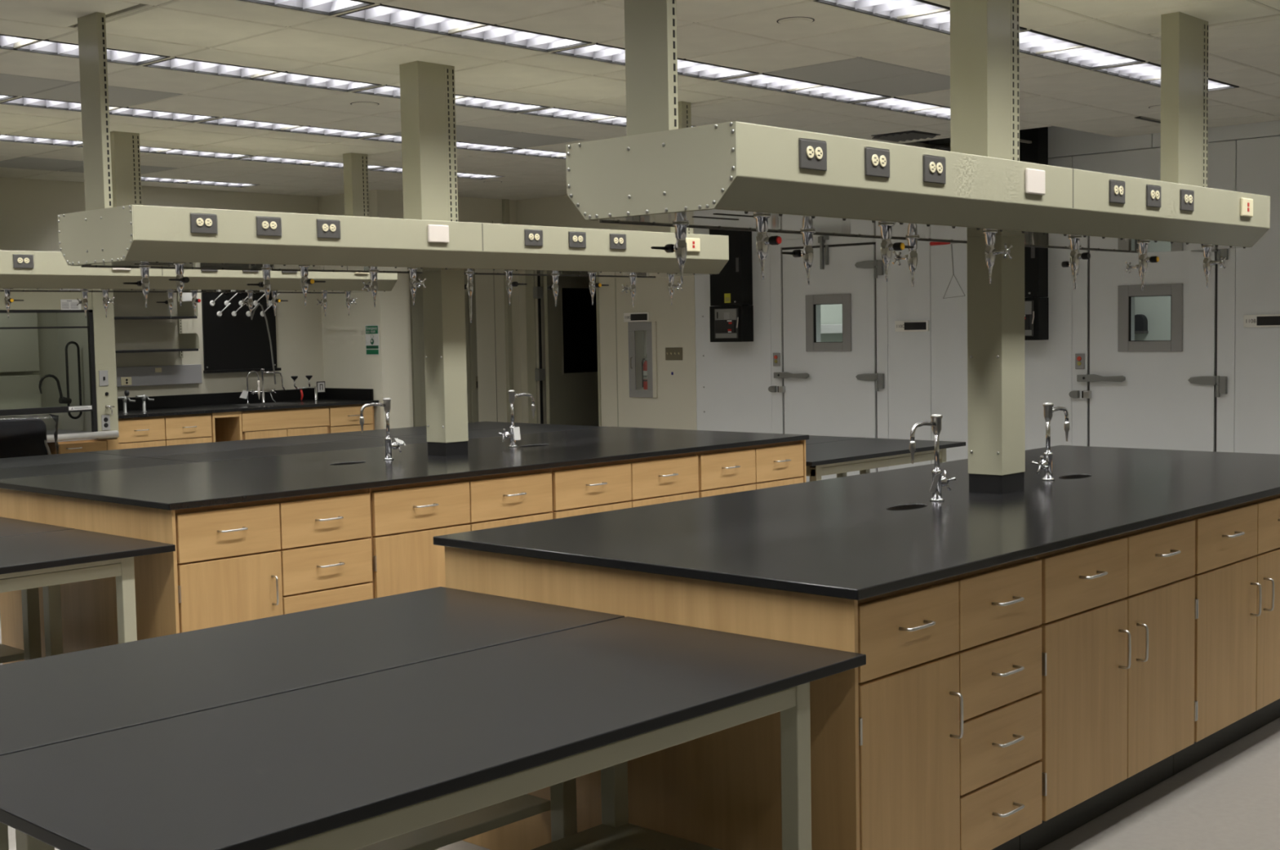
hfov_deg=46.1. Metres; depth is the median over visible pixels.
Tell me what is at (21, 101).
ceiling light
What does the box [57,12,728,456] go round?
carrier
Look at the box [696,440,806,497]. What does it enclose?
base cabinet
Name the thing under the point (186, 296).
notice
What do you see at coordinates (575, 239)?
outlet plate
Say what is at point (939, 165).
receptacle
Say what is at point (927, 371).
wall
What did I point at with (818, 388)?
door
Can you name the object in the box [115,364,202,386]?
wireway
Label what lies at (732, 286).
control panel
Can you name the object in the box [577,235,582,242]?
receptacle
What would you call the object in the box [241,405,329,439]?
base cabinet
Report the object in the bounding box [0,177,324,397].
wall
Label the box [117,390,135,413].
gas cock
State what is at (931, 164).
receptacle
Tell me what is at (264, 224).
receptacle
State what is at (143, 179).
ceiling light
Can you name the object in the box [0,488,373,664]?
base cabinet
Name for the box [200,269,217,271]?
outlet plate
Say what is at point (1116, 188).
receptacle
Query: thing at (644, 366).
fire extinguisher
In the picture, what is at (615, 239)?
receptacle
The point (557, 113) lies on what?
ceiling light
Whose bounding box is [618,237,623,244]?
receptacle
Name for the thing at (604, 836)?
shelf
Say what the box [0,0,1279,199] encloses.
ceiling
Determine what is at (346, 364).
wall pier
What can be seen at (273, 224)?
receptacle
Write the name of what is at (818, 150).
receptacle
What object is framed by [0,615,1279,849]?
floor
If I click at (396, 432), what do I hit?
lab table
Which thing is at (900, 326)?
room sign
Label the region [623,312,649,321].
room sign
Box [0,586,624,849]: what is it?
lab table
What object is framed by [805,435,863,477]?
lab table
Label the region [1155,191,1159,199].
receptacle
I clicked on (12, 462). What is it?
lab table
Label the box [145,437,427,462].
lab table
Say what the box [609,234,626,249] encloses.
outlet plate
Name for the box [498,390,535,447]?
faucet
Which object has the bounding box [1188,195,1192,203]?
receptacle
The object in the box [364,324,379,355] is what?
sign
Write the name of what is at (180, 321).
shelf standard
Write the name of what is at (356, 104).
sprinkler cover
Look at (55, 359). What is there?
fume hood
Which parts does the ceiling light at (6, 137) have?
louver blade, louver blade, louver blade, louver blade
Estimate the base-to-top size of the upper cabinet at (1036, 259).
1.215 m
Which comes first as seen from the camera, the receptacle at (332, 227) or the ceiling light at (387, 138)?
the receptacle at (332, 227)
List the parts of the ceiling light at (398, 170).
louver blade, louver blade, louver blade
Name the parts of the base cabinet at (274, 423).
door, door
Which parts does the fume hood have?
sash rail, airfoil sill, post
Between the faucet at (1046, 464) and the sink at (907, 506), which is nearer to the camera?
the sink at (907, 506)
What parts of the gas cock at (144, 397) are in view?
stem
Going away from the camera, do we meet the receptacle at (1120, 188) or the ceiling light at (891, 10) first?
the receptacle at (1120, 188)
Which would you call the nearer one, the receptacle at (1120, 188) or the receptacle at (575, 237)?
the receptacle at (1120, 188)
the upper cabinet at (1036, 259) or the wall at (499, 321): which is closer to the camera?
the upper cabinet at (1036, 259)
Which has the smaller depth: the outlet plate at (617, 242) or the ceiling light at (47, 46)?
the ceiling light at (47, 46)
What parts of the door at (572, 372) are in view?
panel, dark pane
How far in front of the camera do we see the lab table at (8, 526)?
6.00 m
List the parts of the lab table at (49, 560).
leg, rail, leg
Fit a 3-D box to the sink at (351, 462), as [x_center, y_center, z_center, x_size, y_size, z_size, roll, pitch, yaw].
[-1.374,0.229,7.094,0.098,0.101,0.198,2,5,43]
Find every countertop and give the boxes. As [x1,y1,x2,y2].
[0,426,808,510]
[117,387,378,418]
[433,444,1279,599]
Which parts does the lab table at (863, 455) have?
rail, leg, leg, rail, leg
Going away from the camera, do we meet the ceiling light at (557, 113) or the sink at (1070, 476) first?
the sink at (1070, 476)
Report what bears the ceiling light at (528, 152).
attached to the ceiling
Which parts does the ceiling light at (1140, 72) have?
trim, louver blade, louver blade, louver blade, louver blade, louver blade, louver blade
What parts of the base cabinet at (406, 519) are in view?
drawer, door, handle, drawer, door, handle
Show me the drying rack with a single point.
(233, 342)
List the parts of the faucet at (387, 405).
spout, handle stem, cross handle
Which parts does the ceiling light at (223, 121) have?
louver blade, louver blade, louver blade, louver blade, louver blade, louver blade, louver blade, louver blade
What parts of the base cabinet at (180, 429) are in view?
drawer, door, drawer, door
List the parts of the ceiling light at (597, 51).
trim, louver blade, louver blade, louver blade, louver blade, louver blade, louver blade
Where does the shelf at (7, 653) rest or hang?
attached to the lab table at (8, 526)
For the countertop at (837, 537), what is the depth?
4.63 m
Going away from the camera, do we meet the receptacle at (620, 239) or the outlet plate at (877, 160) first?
the outlet plate at (877, 160)
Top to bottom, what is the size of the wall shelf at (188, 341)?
0.152 m
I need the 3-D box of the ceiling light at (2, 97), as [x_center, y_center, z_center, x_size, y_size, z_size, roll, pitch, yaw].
[-3.832,-1.763,7.681,0.304,0.090,1.218,2,5,43]
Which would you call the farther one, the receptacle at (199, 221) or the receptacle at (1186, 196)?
the receptacle at (199, 221)
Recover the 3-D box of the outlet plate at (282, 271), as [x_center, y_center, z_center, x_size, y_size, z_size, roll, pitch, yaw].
[-2.358,-1.060,10.108,0.008,0.076,0.116,2,5,43]
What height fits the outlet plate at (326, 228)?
0.076 m
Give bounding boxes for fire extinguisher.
[641,353,647,389]
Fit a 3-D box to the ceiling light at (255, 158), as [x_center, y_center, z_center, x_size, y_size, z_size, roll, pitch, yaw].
[-2.472,-2.026,11.394,0.304,0.090,1.218,2,5,43]
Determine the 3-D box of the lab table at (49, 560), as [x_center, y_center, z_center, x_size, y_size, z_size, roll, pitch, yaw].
[-2.598,0.862,5.133,0.760,0.762,1.832,2,5,43]
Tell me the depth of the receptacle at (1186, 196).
5.80 m
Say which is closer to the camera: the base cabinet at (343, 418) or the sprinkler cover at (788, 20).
the sprinkler cover at (788, 20)
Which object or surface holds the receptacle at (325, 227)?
attached to the carrier at (430, 241)
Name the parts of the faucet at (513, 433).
cross handle, handle stem, spout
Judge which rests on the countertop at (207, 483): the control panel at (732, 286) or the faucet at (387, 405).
the faucet at (387, 405)
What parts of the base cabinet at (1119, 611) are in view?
drawer, door, handle, handle, handle, drawer, door, handle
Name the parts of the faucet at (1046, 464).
cross handle, handle stem, spout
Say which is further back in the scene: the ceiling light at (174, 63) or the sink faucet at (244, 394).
the sink faucet at (244, 394)
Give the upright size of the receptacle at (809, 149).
0.033 m
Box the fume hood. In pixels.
[0,291,119,442]
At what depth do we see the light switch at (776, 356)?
12.85 m
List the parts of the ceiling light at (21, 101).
louver blade, louver blade, louver blade, louver blade, louver blade, louver blade, louver blade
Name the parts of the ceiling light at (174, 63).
trim, louver blade, louver blade, louver blade, louver blade, louver blade, louver blade, louver blade, louver blade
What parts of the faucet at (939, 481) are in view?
spout, handle stem, cross handle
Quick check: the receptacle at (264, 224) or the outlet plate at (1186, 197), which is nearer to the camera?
the outlet plate at (1186, 197)
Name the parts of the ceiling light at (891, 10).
louver blade, louver blade, louver blade, louver blade, louver blade, louver blade, louver blade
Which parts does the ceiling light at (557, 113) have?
louver blade, louver blade, louver blade, louver blade, louver blade, louver blade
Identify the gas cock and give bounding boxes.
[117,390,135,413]
[135,395,154,412]
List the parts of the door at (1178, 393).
lever handle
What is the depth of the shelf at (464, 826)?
3.86 m
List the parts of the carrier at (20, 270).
lever handle, four arm handle, blank plate, post, underside panel, post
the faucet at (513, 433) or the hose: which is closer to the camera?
the faucet at (513, 433)
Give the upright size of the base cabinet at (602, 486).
0.888 m
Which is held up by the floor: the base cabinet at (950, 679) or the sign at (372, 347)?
the base cabinet at (950, 679)
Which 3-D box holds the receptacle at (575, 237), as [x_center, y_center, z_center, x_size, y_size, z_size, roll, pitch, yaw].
[-0.329,-0.945,7.637,0.004,0.033,0.033,2,5,43]
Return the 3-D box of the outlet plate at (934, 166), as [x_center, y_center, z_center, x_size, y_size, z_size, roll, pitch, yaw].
[0.877,-0.759,4.480,0.008,0.076,0.116,2,5,43]
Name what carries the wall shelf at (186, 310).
attached to the wall at (30, 209)
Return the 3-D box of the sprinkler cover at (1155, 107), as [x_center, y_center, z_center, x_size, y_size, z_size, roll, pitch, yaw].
[3.187,-1.940,9.180,0.162,0.011,0.162,2,5,43]
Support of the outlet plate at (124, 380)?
attached to the wireway
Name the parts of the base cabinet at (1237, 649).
door, drawer, handle, handle, drawer, door, handle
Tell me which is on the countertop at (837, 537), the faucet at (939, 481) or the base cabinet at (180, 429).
the faucet at (939, 481)
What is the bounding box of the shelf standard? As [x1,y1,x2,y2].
[177,292,183,357]
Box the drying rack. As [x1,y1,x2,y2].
[201,292,281,373]
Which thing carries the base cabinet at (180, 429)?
on the floor
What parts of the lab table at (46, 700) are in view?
leg, leg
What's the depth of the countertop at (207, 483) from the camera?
6.85 m
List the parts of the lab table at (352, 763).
leg, leg, leg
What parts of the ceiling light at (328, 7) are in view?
louver blade, louver blade, trim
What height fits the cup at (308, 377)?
0.036 m
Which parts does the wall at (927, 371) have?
trim, wall panel, wall panel, wall panel, closure panel, closure panel, wall panel, closure panel, wall panel, closure panel, wall panel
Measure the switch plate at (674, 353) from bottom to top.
0.111 m
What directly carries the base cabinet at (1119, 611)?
on the floor
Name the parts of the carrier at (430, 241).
post, panel, lever handle, lever handle, lever handle, lever handle, four arm handle, underside panel, four arm handle, post, blank plate, post, lever handle, lever handle, four arm handle, four arm handle, post, phone plate, panel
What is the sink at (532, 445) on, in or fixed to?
in the countertop at (207, 483)
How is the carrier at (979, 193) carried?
hanging from the ceiling
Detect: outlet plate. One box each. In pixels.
[13,254,33,268]
[101,414,110,430]
[120,377,131,385]
[190,213,217,233]
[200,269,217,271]
[242,270,257,271]
[256,217,280,235]
[281,271,296,272]
[316,219,339,238]
[524,230,542,246]
[568,231,585,248]
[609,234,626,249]
[799,138,826,170]
[864,147,889,177]
[923,155,945,183]
[1109,180,1124,203]
[1146,185,1160,207]
[1179,190,1194,211]
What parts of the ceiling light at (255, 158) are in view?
louver blade, louver blade, louver blade, louver blade, louver blade, louver blade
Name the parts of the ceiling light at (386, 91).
trim, louver blade, louver blade, louver blade, louver blade, louver blade, louver blade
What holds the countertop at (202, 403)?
on the base cabinet at (180, 429)
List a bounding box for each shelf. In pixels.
[0,643,24,663]
[114,301,198,319]
[115,333,199,352]
[355,793,550,849]
[531,822,720,849]
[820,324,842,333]
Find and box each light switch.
[773,352,780,365]
[1075,353,1084,368]
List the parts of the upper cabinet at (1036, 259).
breaker plate, breaker frame, latch plate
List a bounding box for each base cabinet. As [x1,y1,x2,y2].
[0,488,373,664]
[47,437,118,454]
[116,413,212,448]
[210,411,242,442]
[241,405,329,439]
[328,404,374,433]
[368,467,552,598]
[444,546,1042,849]
[550,451,698,519]
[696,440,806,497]
[1019,516,1196,849]
[1173,493,1279,774]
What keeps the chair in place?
on the floor
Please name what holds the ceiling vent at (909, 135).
in the ceiling
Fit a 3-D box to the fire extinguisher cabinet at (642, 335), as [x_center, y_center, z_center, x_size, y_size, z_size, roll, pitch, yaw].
[0.058,-0.607,13.951,0.350,0.700,0.154,2,5,43]
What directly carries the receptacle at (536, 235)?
attached to the carrier at (430, 241)
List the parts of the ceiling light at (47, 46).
louver blade, louver blade, louver blade, louver blade, trim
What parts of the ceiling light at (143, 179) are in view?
louver blade, louver blade, louver blade, louver blade, louver blade, louver blade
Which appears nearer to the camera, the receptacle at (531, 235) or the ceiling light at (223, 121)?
the receptacle at (531, 235)
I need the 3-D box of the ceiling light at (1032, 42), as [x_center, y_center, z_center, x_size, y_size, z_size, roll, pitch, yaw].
[2.031,-1.842,7.239,0.304,0.090,1.218,2,5,43]
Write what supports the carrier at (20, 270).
hanging from the ceiling
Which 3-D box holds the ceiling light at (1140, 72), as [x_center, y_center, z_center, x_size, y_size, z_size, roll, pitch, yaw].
[2.858,-1.914,8.132,0.304,0.090,1.218,2,5,43]
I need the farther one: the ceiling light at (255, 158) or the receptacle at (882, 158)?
the ceiling light at (255, 158)
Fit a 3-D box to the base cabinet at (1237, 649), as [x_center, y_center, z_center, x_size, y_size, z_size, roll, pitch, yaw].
[1.655,0.677,5.818,1.512,0.888,1.041,2,5,43]
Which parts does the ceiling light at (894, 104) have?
louver blade, louver blade, louver blade, louver blade, louver blade, louver blade, louver blade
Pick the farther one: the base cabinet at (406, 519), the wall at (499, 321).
the wall at (499, 321)
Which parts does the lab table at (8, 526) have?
leg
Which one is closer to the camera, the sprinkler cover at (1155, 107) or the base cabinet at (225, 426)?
the sprinkler cover at (1155, 107)
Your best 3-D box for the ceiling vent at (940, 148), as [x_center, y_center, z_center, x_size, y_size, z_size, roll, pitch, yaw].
[2.202,-2.043,11.176,0.240,0.019,0.240,2,5,43]
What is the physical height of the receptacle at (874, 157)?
0.033 m
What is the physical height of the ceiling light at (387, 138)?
0.090 m
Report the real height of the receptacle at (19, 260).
0.033 m
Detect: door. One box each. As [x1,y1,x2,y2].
[408,273,481,426]
[524,275,601,426]
[768,235,888,481]
[1068,248,1235,452]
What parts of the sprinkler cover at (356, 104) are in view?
plate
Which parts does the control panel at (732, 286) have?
breaker plate, breaker frame, latch plate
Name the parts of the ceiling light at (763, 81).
trim, louver blade, louver blade, louver blade, louver blade, louver blade, louver blade, louver blade, louver blade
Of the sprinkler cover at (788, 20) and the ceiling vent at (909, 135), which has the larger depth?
the ceiling vent at (909, 135)
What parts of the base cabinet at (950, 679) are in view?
end panel, drawer, door, handle, handle, drawer, drawer, drawer, drawer, handle, handle, handle, handle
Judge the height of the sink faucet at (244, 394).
0.296 m
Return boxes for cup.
[290,375,297,379]
[305,375,312,379]
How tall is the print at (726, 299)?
0.035 m
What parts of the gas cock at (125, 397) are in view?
stem, knob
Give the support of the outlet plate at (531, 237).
attached to the carrier at (430, 241)
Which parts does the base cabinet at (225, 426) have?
panel, rail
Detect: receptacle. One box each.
[17,257,22,262]
[23,257,29,263]
[195,217,204,226]
[204,217,212,226]
[262,221,268,228]
[270,221,276,229]
[321,223,328,231]
[329,224,336,231]
[528,233,533,239]
[534,233,539,239]
[572,235,577,241]
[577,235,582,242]
[613,237,618,243]
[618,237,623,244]
[805,146,813,158]
[814,146,822,159]
[871,154,878,165]
[879,155,886,167]
[928,161,935,173]
[936,162,942,173]
[1113,185,1119,194]
[1118,186,1123,195]
[1150,190,1155,199]
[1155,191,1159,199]
[1184,194,1188,203]
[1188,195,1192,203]
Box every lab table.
[0,452,137,468]
[0,457,195,479]
[0,516,75,663]
[0,528,175,656]
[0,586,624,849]
[0,616,866,849]
[85,433,386,457]
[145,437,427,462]
[330,421,546,436]
[390,423,608,439]
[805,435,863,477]
[805,437,965,481]
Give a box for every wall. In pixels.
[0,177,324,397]
[406,196,521,426]
[516,120,1279,470]
[820,303,842,342]
[1134,295,1170,340]
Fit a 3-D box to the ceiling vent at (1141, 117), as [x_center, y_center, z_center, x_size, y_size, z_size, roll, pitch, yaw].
[3.387,-1.984,9.838,0.048,0.008,0.600,2,5,43]
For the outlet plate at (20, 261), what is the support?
attached to the carrier at (20, 270)
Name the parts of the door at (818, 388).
lever handle, closer arm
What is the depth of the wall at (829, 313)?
14.16 m
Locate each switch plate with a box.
[98,369,108,386]
[665,346,682,359]
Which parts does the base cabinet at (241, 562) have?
end panel, drawer, door, handle, handle, drawer, drawer, drawer, handle, handle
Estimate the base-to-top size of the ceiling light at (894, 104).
0.090 m
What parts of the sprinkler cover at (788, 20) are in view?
plate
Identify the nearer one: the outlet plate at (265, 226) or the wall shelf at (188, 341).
the outlet plate at (265, 226)
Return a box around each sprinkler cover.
[350,102,379,106]
[484,181,502,183]
[776,17,814,25]
[1148,105,1160,109]
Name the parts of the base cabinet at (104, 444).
drawer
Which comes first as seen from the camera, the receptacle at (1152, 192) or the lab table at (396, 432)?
the receptacle at (1152, 192)
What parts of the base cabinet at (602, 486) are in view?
drawer, door, handle, drawer, door, handle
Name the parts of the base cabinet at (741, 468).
drawer, door, handle, door, drawer, handle, end panel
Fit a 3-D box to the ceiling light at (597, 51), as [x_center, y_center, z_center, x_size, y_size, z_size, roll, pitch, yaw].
[0.095,-1.815,7.369,0.304,0.090,1.218,2,5,43]
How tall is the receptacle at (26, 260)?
0.033 m
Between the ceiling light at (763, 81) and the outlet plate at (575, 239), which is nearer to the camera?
the outlet plate at (575, 239)
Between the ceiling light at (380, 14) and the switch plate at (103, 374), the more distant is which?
the switch plate at (103, 374)
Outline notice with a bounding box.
[182,292,197,301]
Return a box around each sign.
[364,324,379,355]
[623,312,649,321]
[894,320,928,331]
[1243,314,1279,327]
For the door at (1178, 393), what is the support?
in the wall at (927, 371)
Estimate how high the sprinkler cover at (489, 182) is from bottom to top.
0.011 m
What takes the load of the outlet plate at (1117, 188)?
attached to the carrier at (979, 193)
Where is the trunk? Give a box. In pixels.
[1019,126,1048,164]
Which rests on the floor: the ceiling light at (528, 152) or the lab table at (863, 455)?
the lab table at (863, 455)
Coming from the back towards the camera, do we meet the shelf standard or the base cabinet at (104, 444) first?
the shelf standard
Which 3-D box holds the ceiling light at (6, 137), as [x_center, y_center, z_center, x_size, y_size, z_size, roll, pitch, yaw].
[-4.126,-1.881,9.608,0.304,0.090,1.218,2,5,43]
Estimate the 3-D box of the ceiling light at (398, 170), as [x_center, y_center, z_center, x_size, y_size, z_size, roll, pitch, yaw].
[-1.645,-2.098,12.287,0.304,0.090,1.218,2,5,43]
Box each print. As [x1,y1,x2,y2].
[62,300,78,308]
[724,297,729,301]
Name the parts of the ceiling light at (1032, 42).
louver blade, louver blade, louver blade, louver blade, louver blade, louver blade, louver blade, louver blade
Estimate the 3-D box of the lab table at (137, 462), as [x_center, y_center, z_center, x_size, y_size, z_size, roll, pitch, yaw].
[-3.564,0.654,8.651,0.745,0.762,1.960,2,5,43]
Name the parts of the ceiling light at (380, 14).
trim, louver blade, louver blade, louver blade, louver blade, louver blade, louver blade, louver blade, louver blade, trim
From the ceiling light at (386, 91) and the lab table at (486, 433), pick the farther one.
the lab table at (486, 433)
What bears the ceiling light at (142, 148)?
attached to the ceiling
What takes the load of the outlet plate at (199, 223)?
attached to the carrier at (430, 241)
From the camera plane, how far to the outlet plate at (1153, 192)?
5.58 m
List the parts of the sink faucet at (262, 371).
spout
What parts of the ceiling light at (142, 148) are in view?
louver blade, louver blade, louver blade, louver blade, louver blade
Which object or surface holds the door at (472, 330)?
in the wall at (499, 321)
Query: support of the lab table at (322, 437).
on the floor
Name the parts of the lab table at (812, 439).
leg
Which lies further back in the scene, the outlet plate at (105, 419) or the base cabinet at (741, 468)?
the outlet plate at (105, 419)
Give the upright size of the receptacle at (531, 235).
0.033 m
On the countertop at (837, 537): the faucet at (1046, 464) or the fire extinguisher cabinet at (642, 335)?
the faucet at (1046, 464)
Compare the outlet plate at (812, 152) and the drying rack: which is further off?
the drying rack
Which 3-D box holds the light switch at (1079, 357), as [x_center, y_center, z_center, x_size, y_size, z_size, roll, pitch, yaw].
[3.211,-0.465,10.978,0.072,0.114,0.032,2,5,43]
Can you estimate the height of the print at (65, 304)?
0.062 m
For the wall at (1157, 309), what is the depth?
12.95 m
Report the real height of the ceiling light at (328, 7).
0.090 m
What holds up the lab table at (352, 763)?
on the floor
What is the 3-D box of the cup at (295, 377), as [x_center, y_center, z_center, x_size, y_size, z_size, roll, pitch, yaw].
[-3.176,-0.432,13.829,0.064,0.036,0.064,2,5,43]
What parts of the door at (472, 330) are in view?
strike plate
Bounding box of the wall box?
[1134,314,1148,333]
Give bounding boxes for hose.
[250,302,275,384]
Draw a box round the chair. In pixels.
[0,413,58,457]
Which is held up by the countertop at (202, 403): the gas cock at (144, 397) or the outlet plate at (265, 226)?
the gas cock at (144, 397)
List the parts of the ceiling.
hanging rail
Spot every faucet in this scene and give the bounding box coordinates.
[240,370,260,404]
[249,368,285,403]
[360,397,405,459]
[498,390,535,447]
[909,413,955,501]
[1031,402,1069,480]
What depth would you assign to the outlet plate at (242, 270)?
9.88 m
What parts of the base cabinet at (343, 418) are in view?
drawer, drawer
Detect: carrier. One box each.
[0,130,397,318]
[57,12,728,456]
[565,0,1270,493]
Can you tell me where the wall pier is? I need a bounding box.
[318,189,410,429]
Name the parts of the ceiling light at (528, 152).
louver blade, louver blade, louver blade, louver blade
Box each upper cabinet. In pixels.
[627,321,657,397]
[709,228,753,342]
[1024,246,1048,340]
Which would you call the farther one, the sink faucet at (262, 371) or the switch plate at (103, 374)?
the sink faucet at (262, 371)
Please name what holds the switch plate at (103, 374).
attached to the fume hood
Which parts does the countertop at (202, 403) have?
sink bowl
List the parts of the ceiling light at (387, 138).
louver blade, louver blade, louver blade, louver blade, louver blade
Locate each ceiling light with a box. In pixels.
[0,34,173,66]
[0,94,20,102]
[0,95,222,122]
[0,133,82,146]
[75,145,255,159]
[139,56,382,92]
[141,176,260,187]
[195,116,386,138]
[234,155,390,169]
[239,0,377,16]
[332,3,594,52]
[350,84,552,113]
[360,133,523,152]
[368,166,505,179]
[496,147,565,159]
[517,106,626,126]
[548,42,760,80]
[717,72,892,103]
[810,0,1028,35]
[849,97,950,119]
[1019,28,1146,70]
[1091,61,1240,91]
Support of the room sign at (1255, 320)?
attached to the wall at (927, 371)
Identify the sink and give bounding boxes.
[329,461,366,464]
[519,444,548,446]
[886,503,927,510]
[1058,474,1091,478]
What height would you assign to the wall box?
0.166 m
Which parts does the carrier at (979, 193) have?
post, panel, lever handle, lever handle, lever handle, four arm handle, lever handle, underside panel, post, post, four arm handle, blank plate, lever handle, lever handle, four arm handle, lever handle, post, four arm handle, phone plate, panel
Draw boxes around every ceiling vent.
[871,130,940,142]
[927,146,951,151]
[1134,115,1160,123]
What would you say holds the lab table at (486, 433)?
on the floor
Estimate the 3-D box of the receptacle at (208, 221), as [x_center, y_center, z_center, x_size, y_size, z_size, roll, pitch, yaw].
[-1.750,-0.821,6.103,0.004,0.033,0.033,2,5,43]
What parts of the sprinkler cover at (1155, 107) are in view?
plate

